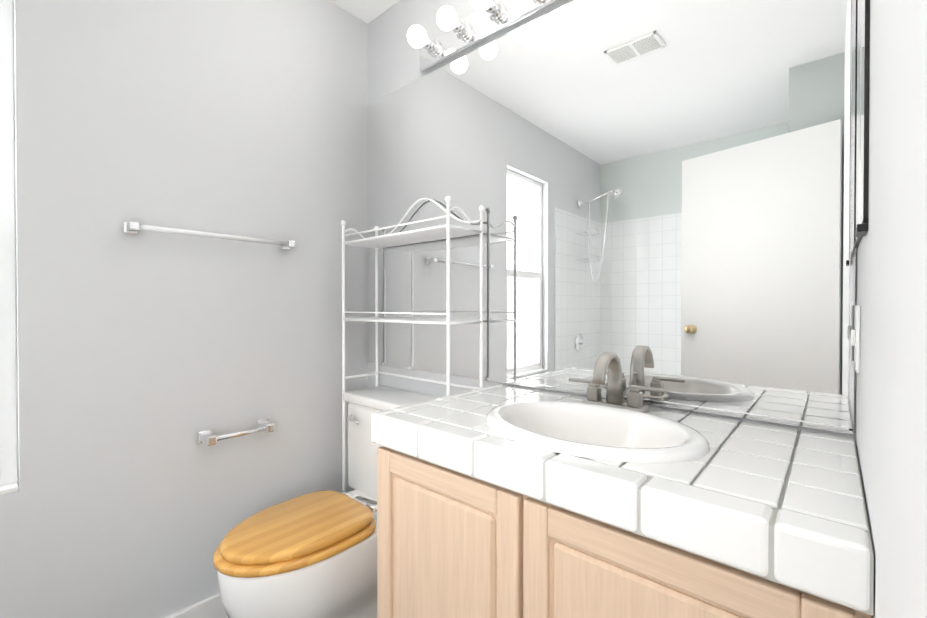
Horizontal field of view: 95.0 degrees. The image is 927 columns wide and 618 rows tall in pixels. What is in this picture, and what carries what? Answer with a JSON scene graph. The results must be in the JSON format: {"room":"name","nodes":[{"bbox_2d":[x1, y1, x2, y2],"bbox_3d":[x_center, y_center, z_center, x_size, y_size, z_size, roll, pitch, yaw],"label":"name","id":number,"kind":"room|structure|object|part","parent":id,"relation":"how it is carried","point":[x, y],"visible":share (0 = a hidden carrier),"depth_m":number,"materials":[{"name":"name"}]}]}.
{"room":"bathroom","nodes":[
{"label":"bathroom","id":0,"kind":"room"},
{"bbox_2d":[0,0,367,617],"bbox_3d":[-1.332,-0.099,1.009,0.100,2.400,2.600,0,1,41],"label":"wall","id":1,"kind":"structure","parent":0,"point":[144,357],"depth_m":1.38,"materials":[{"name":"white paint"}]},
{"bbox_2d":[0,0,17,485],"bbox_3d":[-1.394,-0.223,0.956,0.055,1.410,0.530,0,1,41],"label":"window","id":2,"kind":"structure","parent":1,"relation":"in","point":[8,401],"depth_m":1.13,"materials":[{"name":"white plastic"}]},
{"bbox_2d":[0,482,18,494],"bbox_3d":[-1.364,0.476,0.936,0.044,0.012,0.528,0,1,41],"label":"window sill","id":3,"kind":"structure","parent":1,"relation":"attached to","point":[9,488],"depth_m":1.11,"materials":[{"name":"white"}]},
{"bbox_2d":[165,593,227,617],"bbox_3d":[-0.730,1.048,1.072,0.740,0.105,1.730,0,1,41],"label":"baseboard","id":4,"kind":"structure","parent":1,"relation":"attached to","point":[211,607],"depth_m":1.44,"materials":[{"name":"white wood"}]},
{"bbox_2d":[123,221,294,249],"bbox_3d":[-0.835,-0.248,1.455,0.062,0.034,0.518,0,1,41],"label":"towel rail","id":5,"kind":"object","parent":1,"relation":"attached to","point":[131,227],"visible":1,"depth_m":1.39,"materials":[{"name":"silver metal"}]},
{"bbox_2d":[197,418,274,445],"bbox_3d":[-0.794,0.435,1.498,0.074,0.044,0.238,0,1,41],"label":"paper holder","id":6,"kind":"object","parent":1,"relation":"attached to","point":[207,437],"visible":1,"depth_m":1.46,"materials":[{"name":"silver metal"}]},
{"bbox_2d":[329,0,399,23],"bbox_3d":[-0.670,-1.319,0.422,1.855,0.050,2.800,0,1,41],"label":"ceiling","id":7,"kind":"structure","parent":0,"point":[367,11],"depth_m":1.84,"materials":[{"name":"white paint"}]},
{"bbox_2d":[367,0,856,442],"bbox_3d":[0.216,-0.103,1.451,1.855,2.400,0.100,0,1,41],"label":"wall","id":8,"kind":"structure","parent":0,"point":[393,59],"depth_m":1.77,"materials":[{"name":"white paint"}]},
{"bbox_2d":[407,0,564,72],"bbox_3d":[0.141,-0.994,1.337,0.930,0.110,0.158,0,1,41],"label":"vanity light","id":9,"kind":"object","parent":8,"relation":"attached to","point":[486,20],"visible":1,"depth_m":1.48,"materials":[{"name":"silver metal"}]},
{"bbox_3d":[-0.170,-0.996,1.552,0.072,0.072,0.072,0,1,41],"label":"vanity light bulb","id":10,"kind":"part","parent":9,"relation":"part of","materials":[{"name":"white glass"}]},
{"bbox_3d":[-0.057,-0.995,1.453,0.072,0.072,0.072,0,1,41],"label":"vanity light bulb","id":11,"kind":"part","parent":9,"relation":"part of","materials":[{"name":"white glass"}]},
{"bbox_3d":[0.056,-0.994,1.355,0.072,0.072,0.072,0,1,41],"label":"vanity light bulb","id":12,"kind":"part","parent":9,"relation":"part of","materials":[{"name":"white glass"}]},
{"bbox_2d":[367,0,855,433],"bbox_3d":[0.180,-0.338,1.406,1.648,1.180,0.012,0,1,41],"label":"mirror","id":13,"kind":"object","parent":8,"relation":"attached to","point":[662,192],"visible":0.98,"depth_m":1.14,"materials":[{"name":"clear glass"}]},
{"bbox_2d":[856,0,926,617],"bbox_3d":[-0.041,-0.088,-0.181,0.100,2.400,2.700,0,1,41],"label":"wall","id":14,"kind":"structure","parent":0,"point":[891,411],"depth_m":0.33,"materials":[{"name":"white paint"}]},
{"bbox_2d":[851,305,859,372],"bbox_3d":[0.724,0.053,0.785,0.012,0.120,0.080,0,1,41],"label":"switch plate","id":15,"kind":"object","parent":14,"relation":"attached to","point":[855,337],"visible":1,"depth_m":0.76,"materials":[{"name":"white plastic"}]},
{"bbox_2d":[854,0,869,247],"bbox_3d":[0.677,-0.672,0.725,0.012,1.121,0.338,0,1,41],"label":"mirror","id":16,"kind":"object","parent":14,"relation":"attached to","point":[862,114],"visible":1,"depth_m":0.66,"materials":[{"name":"clear glass"}]},
{"bbox_3d":[-0.670,1.131,0.444,1.855,0.050,2.800,0,1,41],"label":"floor","id":17,"kind":"structure","parent":0,"visible":0},
{"bbox_2d":[213,386,438,617],"bbox_3d":[-0.427,0.718,1.444,0.474,0.758,0.758,0,1,41],"label":"toilet","id":18,"kind":"object","parent":17,"relation":"on","point":[311,555],"visible":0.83,"depth_m":1.27,"materials":[{"name":"white ceramic"}]},
{"bbox_3d":[-0.529,0.690,1.327,0.372,0.050,0.447,0,1,41],"label":"seat","id":19,"kind":"part","parent":18,"relation":"part of","materials":[{"name":"brown wood"}]},
{"bbox_2d":[341,196,483,490],"bbox_3d":[-0.215,0.329,1.618,0.611,1.534,0.191,0,1,41],"label":"rack","id":20,"kind":"object","parent":17,"relation":"on","point":[448,231],"visible":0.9,"depth_m":1.57,"materials":[{"name":"white metal"}]},
{"bbox_2d":[371,352,873,617],"bbox_3d":[0.285,0.607,0.970,0.908,0.990,0.539,0,1,41],"label":"bathroom vanity","id":21,"kind":"object","parent":17,"relation":"on","point":[500,501],"visible":1,"depth_m":0.75,"materials":[{"name":"white tile"}]},
{"bbox_3d":[-0.052,0.662,0.933,0.422,0.629,0.019,0,1,41],"label":"door","id":22,"kind":"part","parent":21,"relation":"part of","materials":[{"name":"brown wood"}]},
{"bbox_2d":[486,401,709,462],"bbox_3d":[0.267,0.319,0.931,0.476,0.150,0.360,0,1,41],"label":"sink","id":23,"kind":"object","parent":21,"relation":"in","point":[585,431],"depth_m":0.95,"materials":[{"name":"white ceramic"}]},
{"bbox_2d":[569,352,665,412],"bbox_3d":[0.367,0.185,1.077,0.252,0.150,0.134,0,1,41],"label":"faucet","id":24,"kind":"object","parent":21,"relation":"on","point":[609,362],"depth_m":1.08,"materials":[{"name":"silver metal"}]},
{"bbox_3d":[0.284,0.665,0.640,0.449,0.629,0.019,0,1,41],"label":"door","id":25,"kind":"part","parent":21,"relation":"part of","materials":[{"name":"brown wood"}]}
]}

